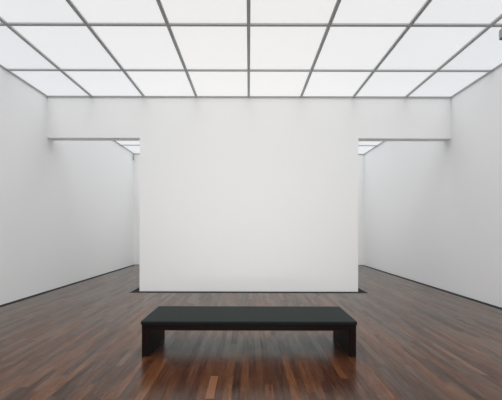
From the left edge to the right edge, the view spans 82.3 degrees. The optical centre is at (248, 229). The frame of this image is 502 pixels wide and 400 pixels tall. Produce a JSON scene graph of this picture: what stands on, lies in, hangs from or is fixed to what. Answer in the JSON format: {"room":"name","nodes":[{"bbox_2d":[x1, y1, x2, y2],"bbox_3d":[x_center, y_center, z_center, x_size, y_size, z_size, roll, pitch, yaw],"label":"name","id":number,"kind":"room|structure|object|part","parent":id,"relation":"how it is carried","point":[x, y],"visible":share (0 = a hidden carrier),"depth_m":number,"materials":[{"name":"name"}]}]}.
{"room":"museum","nodes":[
{"label":"museum","id":0,"kind":"room"},
{"bbox_2d":[0,67,133,304],"bbox_3d":[-5.157,-1.129,3.965,0.200,5.335,17.710,0,0,0],"label":"wall","id":1,"kind":"structure","parent":0,"point":[67,207],"depth_m":7.36,"materials":[{"name":"paint"}]},
{"bbox_2d":[116,141,139,144],"bbox_3d":[-4.493,-3.351,10.662,1.074,0.012,1.290,0,0,0],"label":"light panel","id":2,"kind":"object","parent":1,"relation":"attached to","point":[119,142],"visible":0.21,"depth_m":11.03,"materials":[{"name":"grey plastic"}]},
{"bbox_2d":[47,97,450,291],"bbox_3d":[0.003,-1.117,8.040,10.120,5.335,1.700,0,0,0],"label":"wall","id":3,"kind":"structure","parent":0,"point":[237,194],"depth_m":7.19,"materials":[{"name":"white paint"}]},
{"bbox_2d":[134,154,363,264],"bbox_3d":[0.003,-1.117,12.720,10.120,5.335,0.200,0,0,0],"label":"wall","id":4,"kind":"structure","parent":0,"point":[136,156],"depth_m":12.62,"materials":[{"name":"white paint"}]},
{"bbox_2d":[124,146,139,152],"bbox_3d":[-4.493,-3.351,11.975,1.074,0.012,1.246,0,0,0],"label":"light panel","id":5,"kind":"object","parent":4,"relation":"attached to","point":[135,149],"visible":0.43,"depth_m":11.84,"materials":[{"name":"grey"}]},
{"bbox_2d":[115,141,383,154],"bbox_3d":[0.008,-3.345,10.023,10.120,0.080,5.195,0,0,0],"label":"trim","id":6,"kind":"structure","parent":4,"relation":"attached to","point":[115,141],"depth_m":11.33,"materials":[{"name":"grey metal"}]},
{"bbox_2d":[358,146,374,153],"bbox_3d":[4.497,-3.331,11.975,1.098,0.012,1.246,0,0,0],"label":"light panel","id":7,"kind":"object","parent":4,"relation":"attached to","point":[361,149],"visible":0.43,"depth_m":11.84,"materials":[{"name":"grey"}]},
{"bbox_2d":[0,265,501,399],"bbox_3d":[-0.004,1.610,3.965,10.520,0.120,17.710,0,0,0],"label":"floor","id":8,"kind":"structure","parent":0,"point":[82,340],"depth_m":3.71,"materials":[{"name":"brown wood"}]},
{"bbox_2d":[0,265,133,306],"bbox_3d":[-4.986,1.569,3.965,0.151,0.058,17.306,0,0,0],"label":"baseboard","id":9,"kind":"structure","parent":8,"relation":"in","point":[6,304],"depth_m":7.38,"materials":[{"name":"black metal"}]},
{"bbox_2d":[130,288,365,292],"bbox_3d":[-0.004,1.581,8.040,5.842,0.058,2.066,0,0,0],"label":"baseboard","id":10,"kind":"structure","parent":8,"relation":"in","point":[136,290],"depth_m":7.09,"materials":[{"name":"black metal"}]},
{"bbox_2d":[141,306,357,356],"bbox_3d":[0.001,1.332,3.833,2.646,0.436,0.703,0,0,0],"label":"bench","id":11,"kind":"object","parent":8,"relation":"on","point":[183,318],"visible":1,"depth_m":3.59,"materials":[{"name":"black leather"}]},
{"bbox_3d":[-1.264,1.366,3.833,0.085,0.362,0.671,0,0,0],"label":"leg","id":12,"kind":"part","parent":11,"relation":"part of","materials":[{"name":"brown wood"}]},
{"bbox_2d":[141,306,356,323],"bbox_3d":[0.001,1.139,3.833,2.638,0.050,0.695,0,0,0],"label":"cushion","id":13,"kind":"object","parent":11,"relation":"on","point":[162,314],"depth_m":3.72,"materials":[{"name":"black leather"}]},
{"bbox_3d":[1.265,1.372,3.833,0.085,0.362,0.671,0,0,0],"label":"leg","id":14,"kind":"part","parent":11,"relation":"part of","materials":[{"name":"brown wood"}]},
{"bbox_2d":[361,265,501,309],"bbox_3d":[4.979,1.592,3.965,0.151,0.058,17.306,0,0,0],"label":"floor vent","id":15,"kind":"object","parent":8,"relation":"in","point":[487,304],"visible":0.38,"depth_m":7.27,"materials":[{"name":"black metal"}]},
{"bbox_2d":[364,65,501,307],"bbox_3d":[5.162,-1.106,3.965,0.200,5.335,17.710,0,0,0],"label":"wall","id":16,"kind":"structure","parent":0,"point":[433,209],"depth_m":7.28,"materials":[{"name":"paint"}]},
{"bbox_2d":[358,141,382,144],"bbox_3d":[4.497,-3.331,10.662,1.098,0.012,1.290,0,0,0],"label":"light panel","id":17,"kind":"object","parent":16,"relation":"attached to","point":[359,142],"visible":0.21,"depth_m":10.96,"materials":[{"name":"grey"}]},
{"bbox_3d":[0.003,-1.117,-4.790,10.120,5.335,0.200,0,0,0],"label":"wall","id":18,"kind":"structure","parent":0,"visible":0},
{"bbox_2d":[0,26,56,68],"bbox_3d":[-4.493,-3.351,5.322,1.074,0.012,1.290,0,0,0],"label":"light panel","id":19,"kind":"object","parent":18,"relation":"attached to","point":[15,53],"visible":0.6,"depth_m":5.48,"materials":[{"name":"grey plastic"}]},
{"bbox_2d":[0,0,82,22],"bbox_3d":[-3.274,-3.348,3.987,1.252,0.012,1.290,0,0,0],"label":"light panel","id":20,"kind":"object","parent":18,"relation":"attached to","point":[35,11],"visible":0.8,"depth_m":4.40,"materials":[{"name":"grey plastic"}]},
{"bbox_2d":[11,71,88,95],"bbox_3d":[-4.493,-3.351,6.590,1.074,0.012,1.156,0,0,0],"label":"light panel","id":21,"kind":"object","parent":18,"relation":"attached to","point":[51,83],"visible":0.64,"depth_m":6.53,"materials":[{"name":"grey plastic"}]},
{"bbox_2d":[12,26,119,68],"bbox_3d":[-3.274,-3.348,5.322,1.252,0.012,1.290,0,0,0],"label":"light panel","id":22,"kind":"object","parent":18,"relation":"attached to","point":[68,47],"visible":0.79,"depth_m":5.24,"materials":[{"name":"grey plastic"}]},
{"bbox_2d":[64,71,141,95],"bbox_3d":[-3.274,-3.348,6.590,1.252,0.012,1.156,0,0,0],"label":"light panel","id":23,"kind":"object","parent":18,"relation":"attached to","point":[97,83],"visible":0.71,"depth_m":6.52,"materials":[{"name":"grey plastic"}]},
{"bbox_2d":[71,0,164,22],"bbox_3d":[-1.966,-3.345,3.987,1.252,0.012,1.290,0,0,0],"label":"light panel","id":24,"kind":"object","parent":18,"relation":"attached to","point":[93,11],"visible":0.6,"depth_m":4.39,"materials":[{"name":"grey plastic"}]},
{"bbox_2d":[91,26,183,68],"bbox_3d":[-1.966,-3.345,5.322,1.252,0.012,1.290,0,0,0],"label":"light panel","id":25,"kind":"object","parent":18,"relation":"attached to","point":[134,47],"visible":0.79,"depth_m":5.23,"materials":[{"name":"grey plastic"}]},
{"bbox_2d":[126,71,194,95],"bbox_3d":[-1.966,-3.345,6.590,1.252,0.012,1.156,0,0,0],"label":"light panel","id":26,"kind":"object","parent":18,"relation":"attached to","point":[151,83],"visible":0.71,"depth_m":6.52,"materials":[{"name":"grey plastic"}]},
{"bbox_2d":[161,0,246,22],"bbox_3d":[-0.658,-3.342,3.987,1.252,0.012,1.290,0,0,0],"label":"light panel","id":27,"kind":"object","parent":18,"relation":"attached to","point":[177,11],"visible":1,"depth_m":4.39,"materials":[{"name":"grey plastic"}]},
{"bbox_2d":[171,26,246,68],"bbox_3d":[-0.658,-3.342,5.322,1.252,0.012,1.290,0,0,0],"label":"light panel","id":28,"kind":"object","parent":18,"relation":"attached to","point":[201,47],"visible":0.86,"depth_m":5.23,"materials":[{"name":"grey plastic"}]},
{"bbox_2d":[188,72,247,95],"bbox_3d":[-0.658,-3.342,6.590,1.252,0.012,1.156,0,0,0],"label":"light panel","id":29,"kind":"object","parent":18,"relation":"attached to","point":[204,83],"visible":0.93,"depth_m":6.55,"materials":[{"name":"grey plastic"}]},
{"bbox_2d":[0,0,501,97],"bbox_3d":[0.008,-3.345,1.250,10.120,0.080,11.880,0,0,0],"label":"ceiling grid","id":30,"kind":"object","parent":18,"relation":"attached to","point":[3,22],"depth_m":5.35,"materials":[{"name":"grey metal"}]},
{"bbox_2d":[250,72,308,95],"bbox_3d":[0.650,-3.340,6.590,1.252,0.012,1.156,0,0,0],"label":"light panel","id":31,"kind":"object","parent":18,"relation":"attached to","point":[261,83],"visible":0.93,"depth_m":6.55,"materials":[{"name":"grey plastic"}]},
{"bbox_2d":[250,27,325,68],"bbox_3d":[0.650,-3.340,5.322,1.252,0.012,1.290,0,0,0],"label":"light panel","id":32,"kind":"object","parent":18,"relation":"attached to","point":[270,47],"visible":1,"depth_m":5.23,"materials":[{"name":"grey plastic"}]},
{"bbox_2d":[250,0,336,22],"bbox_3d":[0.650,-3.340,3.987,1.252,0.012,1.290,0,0,0],"label":"light panel","id":33,"kind":"object","parent":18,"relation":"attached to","point":[261,11],"visible":1,"depth_m":4.38,"materials":[{"name":"grey plastic"}]},
{"bbox_2d":[303,72,370,95],"bbox_3d":[1.958,-3.337,6.590,1.252,0.012,1.156,0,0,0],"label":"light panel","id":34,"kind":"object","parent":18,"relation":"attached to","point":[320,83],"visible":0.86,"depth_m":6.54,"materials":[{"name":"grey plastic"}]},
{"bbox_2d":[314,27,405,68],"bbox_3d":[1.958,-3.337,5.322,1.252,0.012,1.290,0,0,0],"label":"light panel","id":35,"kind":"object","parent":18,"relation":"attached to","point":[343,47],"visible":0.79,"depth_m":5.22,"materials":[{"name":"grey plastic"}]},
{"bbox_2d":[332,0,426,22],"bbox_3d":[1.958,-3.337,3.987,1.252,0.012,1.290,0,0,0],"label":"light panel","id":36,"kind":"object","parent":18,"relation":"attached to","point":[349,11],"visible":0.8,"depth_m":4.38,"materials":[{"name":"grey plastic"}]},
{"bbox_2d":[356,72,432,95],"bbox_3d":[3.266,-3.334,6.590,1.252,0.012,1.156,0,0,0],"label":"light panel","id":37,"kind":"object","parent":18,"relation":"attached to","point":[380,83],"visible":0.79,"depth_m":6.54,"materials":[{"name":"grey plastic"}]},
{"bbox_2d":[377,27,484,69],"bbox_3d":[3.266,-3.334,5.322,1.252,0.012,1.290,0,0,0],"label":"light panel","id":38,"kind":"object","parent":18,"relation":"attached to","point":[420,48],"visible":0.79,"depth_m":5.24,"materials":[{"name":"grey plastic"}]},
{"bbox_2d":[410,72,486,96],"bbox_3d":[4.497,-3.331,6.590,1.098,0.012,1.156,0,0,0],"label":"light panel","id":39,"kind":"object","parent":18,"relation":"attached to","point":[441,84],"visible":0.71,"depth_m":6.53,"materials":[{"name":"grey plastic"}]},
{"bbox_2d":[415,0,501,23],"bbox_3d":[3.266,-3.334,3.987,1.252,0.012,1.290,0,0,0],"label":"light panel","id":40,"kind":"object","parent":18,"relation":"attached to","point":[437,11],"visible":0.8,"depth_m":4.38,"materials":[{"name":"grey plastic"}]},
{"bbox_2d":[441,27,501,69],"bbox_3d":[4.497,-3.331,5.322,1.098,0.012,1.290,0,0,0],"label":"light panel","id":41,"kind":"object","parent":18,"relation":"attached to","point":[485,53],"visible":0.8,"depth_m":5.48,"materials":[{"name":"grey plastic"}]},
{"bbox_2d":[499,27,501,39],"bbox_3d":[4.132,-3.199,4.660,0.110,0.194,0.110,0,0,0],"label":"ceiling fixture","id":42,"kind":"object","parent":18,"relation":"hanging from","point":[500,30],"visible":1,"depth_m":4.65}
]}

